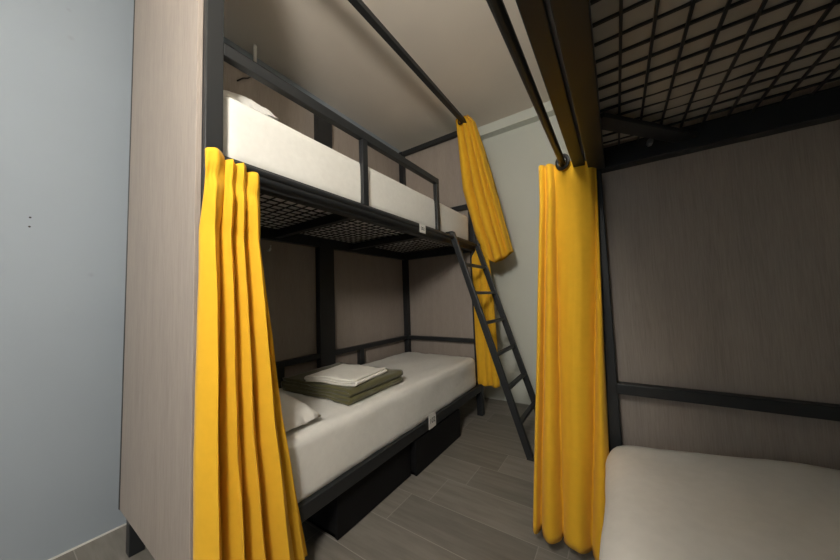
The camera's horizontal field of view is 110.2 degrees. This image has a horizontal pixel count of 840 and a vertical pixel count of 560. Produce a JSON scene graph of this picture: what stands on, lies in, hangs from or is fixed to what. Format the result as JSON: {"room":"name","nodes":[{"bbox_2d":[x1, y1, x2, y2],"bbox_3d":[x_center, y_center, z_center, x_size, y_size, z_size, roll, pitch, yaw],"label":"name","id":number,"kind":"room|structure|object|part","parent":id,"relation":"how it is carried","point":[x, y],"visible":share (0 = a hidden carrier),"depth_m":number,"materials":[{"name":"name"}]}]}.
{"room":"dormitory","nodes":[
{"label":"dormitory","id":0,"kind":"room"},
{"bbox_2d":[0,0,400,559],"bbox_3d":[-1.541,-0.213,1.357,0.100,2.708,5.320,-4,-4,34],"label":"wall","id":1,"kind":"structure","parent":0,"point":[66,65],"depth_m":1.25,"materials":[{"name":"paint"}]},
{"bbox_2d":[48,523,125,559],"bbox_3d":[-1.450,1.130,1.240,0.006,0.007,5.120,-4,-4,34],"label":"baseboard","id":2,"kind":"structure","parent":1,"relation":"attached to","point":[118,527],"depth_m":1.26,"materials":[{"name":"white ceramic tile"}]},
{"bbox_2d":[53,396,594,559],"bbox_3d":[-0.261,1.091,0.444,3.067,0.100,5.320,-4,-4,34],"label":"floor","id":3,"kind":"structure","parent":0,"point":[474,501],"depth_m":1.35,"materials":[{"name":"brown wood"}]},
{"bbox_2d":[118,0,484,559],"bbox_3d":[-0.385,-0.212,1.940,0.872,2.700,2.099,-4,-4,34],"label":"bunk bed","id":4,"kind":"object","parent":3,"relation":"on","point":[331,301],"visible":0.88,"depth_m":1.23,"materials":[{"name":"beige wood"}]},
{"bbox_3d":[-1.222,-0.142,1.295,0.050,2.535,0.050,-4,-4,34],"label":"corner post","id":5,"kind":"part","parent":4,"relation":"part of","materials":[{"name":"grey metal"}]},
{"bbox_3d":[-0.966,-0.340,1.082,0.718,2.514,0.016,-4,-4,34],"label":"panel","id":6,"kind":"part","parent":4,"relation":"part of","materials":[{"name":"brown wood"}]},
{"bbox_3d":[-0.647,-0.187,0.902,0.050,2.535,0.050,-4,-4,34],"label":"corner post","id":7,"kind":"part","parent":4,"relation":"part of","materials":[{"name":"grey metal"}]},
{"bbox_2d":[193,147,307,559],"bbox_3d":[-0.500,0.322,0.943,0.077,1.389,0.354,-4,-4,34],"label":"curtain","id":8,"kind":"object","parent":4,"relation":"hanging from","point":[245,504],"visible":1,"depth_m":0.88,"materials":[{"name":"yellow fabric"}]},
{"bbox_2d":[253,44,256,62],"bbox_3d":[-1.040,-1.415,1.846,0.013,0.137,0.020,-4,-4,34],"label":"clip","id":9,"kind":"object","parent":4,"relation":"on","point":[254,45],"visible":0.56,"depth_m":1.84,"materials":[{"name":"white plastic"}]},
{"bbox_3d":[-0.871,0.716,1.815,0.036,0.344,0.050,-4,-4,34],"label":"rail post","id":10,"kind":"part","parent":4,"relation":"part of","materials":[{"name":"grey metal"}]},
{"bbox_3d":[-0.739,-0.186,2.178,0.016,2.305,2.063,-4,-4,34],"label":"panel","id":11,"kind":"part","parent":4,"relation":"part of","materials":[{"name":"brown wood"}]},
{"bbox_3d":[-0.700,-0.067,2.161,0.050,2.462,0.130,-4,-4,34],"label":"post","id":12,"kind":"part","parent":4,"relation":"part of","materials":[{"name":"grey metal"}]},
{"bbox_3d":[-0.261,-0.722,1.524,0.030,0.041,1.376,-4,-4,34],"label":"guard rail","id":13,"kind":"part","parent":4,"relation":"part of","materials":[{"name":"grey metal"}]},
{"bbox_3d":[-0.716,-0.273,2.166,0.045,0.074,1.964,-4,-4,34],"label":"rail","id":14,"kind":"part","parent":4,"relation":"part of","materials":[{"name":"grey metal"}]},
{"bbox_3d":[-0.515,0.550,2.367,0.036,0.035,1.350,-4,-4,34],"label":"rail","id":15,"kind":"part","parent":4,"relation":"part of","materials":[{"name":"grey metal"}]},
{"bbox_2d":[223,96,467,251],"bbox_3d":[-0.414,-0.446,1.945,0.748,0.240,1.919,-4,-4,34],"label":"mattress","id":16,"kind":"object","parent":4,"relation":"on","point":[251,137],"visible":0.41,"depth_m":1.29,"materials":[{"name":"white fabric"}]},
{"bbox_2d":[223,90,278,120],"bbox_3d":[-0.863,-0.651,1.246,0.560,0.139,0.219,-4,-4,34],"label":"pillow","id":17,"kind":"object","parent":16,"relation":"on","point":[250,103],"visible":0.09,"depth_m":1.10,"materials":[{"name":"white fabric"}]},
{"bbox_3d":[-0.090,-0.322,1.747,0.045,0.074,1.964,-4,-4,34],"label":"rail","id":18,"kind":"part","parent":4,"relation":"part of","materials":[{"name":"grey metal"}]},
{"bbox_3d":[-0.038,-0.326,1.712,0.023,0.023,2.024,-4,-4,34],"label":"curtain rod","id":19,"kind":"part","parent":4,"relation":"part of","materials":[{"name":"grey metal"}]},
{"bbox_3d":[-0.481,0.740,2.396,0.036,0.344,0.050,-4,-4,34],"label":"rail post","id":20,"kind":"part","parent":4,"relation":"part of","materials":[{"name":"grey metal"}]},
{"bbox_3d":[-0.282,-0.537,1.471,0.028,0.334,0.037,-4,-4,34],"label":"guard post","id":21,"kind":"part","parent":4,"relation":"part of","materials":[{"name":"grey metal"}]},
{"bbox_2d":[279,352,475,502],"bbox_3d":[-0.353,0.765,1.870,0.737,0.268,1.924,-4,-4,34],"label":"mattress","id":22,"kind":"object","parent":4,"relation":"on","point":[322,449],"visible":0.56,"depth_m":1.46,"materials":[{"name":"white fabric"}]},
{"bbox_2d":[279,392,321,432],"bbox_3d":[-0.773,0.552,1.250,0.630,0.138,0.378,-4,-4,34],"label":"pillow","id":23,"kind":"object","parent":22,"relation":"on","point":[295,413],"visible":0.12,"depth_m":1.17,"materials":[{"name":"white fabric"}]},
{"bbox_2d":[281,362,402,405],"bbox_3d":[-0.460,0.594,1.743,0.586,0.082,0.458,-4,-4,34],"label":"folded blanket","id":24,"kind":"object","parent":22,"relation":"on","point":[346,395],"visible":0.51,"depth_m":1.57,"materials":[{"name":"green fabric"}]},
{"bbox_2d":[304,364,387,386],"bbox_3d":[-0.411,0.533,1.659,0.348,0.040,0.310,-4,-4,24],"label":"sheet","id":25,"kind":"object","parent":24,"relation":"on","point":[351,375],"visible":1,"depth_m":1.59,"materials":[{"name":"white fabric"}]},
{"bbox_3d":[-0.048,0.879,1.669,0.045,0.057,1.964,-4,-4,34],"label":"rail","id":26,"kind":"part","parent":4,"relation":"part of","materials":[{"name":"grey metal"}]},
{"bbox_3d":[-0.147,-0.069,2.989,0.050,2.535,0.050,-4,-4,34],"label":"corner post","id":27,"kind":"part","parent":4,"relation":"part of","materials":[{"name":"grey metal"}]},
{"bbox_3d":[0.015,-0.309,1.767,0.003,0.052,0.064,-4,-4,34],"label":"number plate","id":28,"kind":"part","parent":4,"relation":"part of","materials":[{"name":"white plastic"}]},
{"bbox_3d":[0.076,0.868,1.813,0.003,0.088,0.082,-4,-4,34],"label":"number plate","id":29,"kind":"part","parent":4,"relation":"part of","materials":[{"name":"white plastic"}]},
{"bbox_3d":[0.119,-0.513,2.067,0.028,0.334,0.037,-4,-4,34],"label":"guard post","id":30,"kind":"part","parent":4,"relation":"part of","materials":[{"name":"grey metal"}]},
{"bbox_3d":[0.160,-0.262,2.794,0.700,0.074,0.045,-4,-4,34],"label":"rail","id":31,"kind":"part","parent":4,"relation":"part of","materials":[{"name":"grey metal"}]},
{"bbox_3d":[0.185,0.550,2.737,0.700,0.035,0.035,-4,-4,34],"label":"rail","id":32,"kind":"part","parent":4,"relation":"part of","materials":[{"name":"grey metal"}]},
{"bbox_3d":[0.173,-0.192,2.820,0.815,2.335,0.016,-4,-4,34],"label":"panel","id":33,"kind":"part","parent":4,"relation":"part of","materials":[{"name":"brown wood"}]},
{"bbox_3d":[0.145,-0.635,2.816,0.700,0.042,0.040,-4,-4,34],"label":"guard rail","id":34,"kind":"part","parent":4,"relation":"part of","materials":[{"name":"grey metal"}]},
{"bbox_3d":[0.475,-0.118,2.573,0.050,2.535,0.050,-4,-4,34],"label":"corner post","id":35,"kind":"part","parent":4,"relation":"part of","materials":[{"name":"grey metal"}]},
{"bbox_2d":[455,115,513,262],"bbox_3d":[0.545,-0.782,2.500,0.425,1.279,0.164,-3,-4,20],"label":"curtain","id":36,"kind":"object","parent":4,"relation":"hanging from","point":[479,187],"visible":0.98,"depth_m":2.48,"materials":[{"name":"yellow fabric"}]},
{"bbox_2d":[472,243,499,387],"bbox_3d":[0.541,0.281,2.465,0.196,1.209,0.058,-4,-4,31],"label":"curtain","id":37,"kind":"object","parent":4,"relation":"hanging from","point":[487,375],"visible":0.67,"depth_m":2.46,"materials":[{"name":"yellow fabric"}]},
{"bbox_2d":[306,444,410,539],"bbox_3d":[-0.482,1.028,1.637,0.680,0.190,0.526,-4,-4,34],"label":"storage box","id":38,"kind":"object","parent":3,"relation":"on","point":[346,510],"visible":0.29,"depth_m":1.35,"materials":[{"name":"black wood"}]},
{"bbox_2d":[410,409,460,475],"bbox_3d":[-0.147,1.044,2.078,0.680,0.190,0.561,-4,-4,34],"label":"storage box","id":39,"kind":"object","parent":3,"relation":"on","point":[426,448],"visible":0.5,"depth_m":1.82,"materials":[{"name":"black wood"}]},
{"bbox_2d":[445,231,535,460],"bbox_3d":[0.563,0.378,2.150,0.540,1.486,0.464,-4,-4,34],"label":"ladder","id":40,"kind":"object","parent":3,"relation":"on","point":[518,421],"visible":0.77,"depth_m":2.05,"materials":[{"name":"grey metal"}]},
{"bbox_3d":[0.693,0.385,2.321,0.507,1.475,0.028,-4,-4,34],"label":"rail","id":41,"kind":"part","parent":40,"relation":"part of","materials":[{"name":"grey metal"}]},
{"bbox_2d":[486,0,839,469],"bbox_3d":[0.453,-0.278,0.099,0.984,2.535,2.084,-4,-4,34],"label":"bunk bed","id":42,"kind":"object","parent":3,"relation":"on","point":[719,233],"visible":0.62,"depth_m":0.92,"materials":[{"name":"brown wood"}]},
{"bbox_3d":[0.043,-0.486,0.377,0.023,0.023,2.000,-4,-4,34],"label":"curtain rod","id":43,"kind":"part","parent":42,"relation":"part of","materials":[{"name":"grey metal"}]},
{"bbox_3d":[0.069,-0.496,0.318,0.039,0.065,1.970,-4,-4,34],"label":"rail","id":44,"kind":"part","parent":42,"relation":"part of","materials":[{"name":"grey metal"}]},
{"bbox_2d":[533,154,608,559],"bbox_3d":[0.552,0.255,1.135,0.309,1.478,0.095,-4,-4,34],"label":"curtain","id":45,"kind":"object","parent":42,"relation":"hanging from","point":[571,447],"visible":0.96,"depth_m":1.10,"materials":[{"name":"yellow fabric"}]},
{"bbox_3d":[0.136,-0.493,0.321,0.054,0.075,1.950,-4,-4,34],"label":"rail","id":46,"kind":"part","parent":42,"relation":"part of","materials":[{"name":"grey metal"}]},
{"bbox_3d":[0.688,-0.218,1.144,0.060,2.535,0.050,-4,-4,34],"label":"corner post","id":47,"kind":"part","parent":42,"relation":"part of","materials":[{"name":"grey metal"}]},
{"bbox_2d":[591,0,839,144],"bbox_3d":[0.452,-0.664,0.118,0.804,0.223,1.942,-4,-4,34],"label":"mattress","id":48,"kind":"object","parent":42,"relation":"on","point":[601,9],"visible":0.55,"depth_m":0.68,"materials":[{"name":"white fabric"}]},
{"bbox_2d":[599,445,839,559],"bbox_3d":[0.487,0.595,0.041,0.832,0.268,1.942,-4,-4,34],"label":"mattress","id":49,"kind":"object","parent":42,"relation":"on","point":[661,504],"visible":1,"depth_m":0.67,"materials":[{"name":"white fabric"}]},
{"bbox_3d":[1.028,-0.484,0.927,0.800,0.075,0.050,-4,-4,34],"label":"rail","id":50,"kind":"part","parent":42,"relation":"part of","materials":[{"name":"grey metal"}]},
{"bbox_3d":[1.048,-0.341,0.949,0.910,2.330,0.016,-4,-4,34],"label":"panel","id":51,"kind":"part","parent":42,"relation":"part of","materials":[{"name":"brown wood"}]},
{"bbox_3d":[1.054,0.372,0.866,0.800,0.038,0.038,-4,-4,34],"label":"rail","id":52,"kind":"part","parent":42,"relation":"part of","materials":[{"name":"grey metal"}]},
{"bbox_2d":[224,0,549,151],"bbox_3d":[-0.358,-1.710,0.625,3.067,0.100,5.320,-4,-4,34],"label":"ceiling","id":53,"kind":"structure","parent":0,"point":[327,48],"depth_m":2.06,"materials":[{"name":"paint"}]},
{"bbox_2d":[482,115,570,404],"bbox_3d":[1.145,-0.219,2.700,2.867,2.708,0.100,-4,-4,34],"label":"wall","id":54,"kind":"structure","parent":0,"point":[514,156],"depth_m":2.77,"materials":[{"name":"paint"}]},
{"bbox_2d":[478,101,554,139],"bbox_3d":[1.046,-1.526,2.705,2.867,0.095,0.091,-4,-4,34],"label":"trim","id":55,"kind":"structure","parent":54,"relation":"attached to","point":[528,116],"depth_m":2.78,"materials":[{"name":"paint"}]}
]}

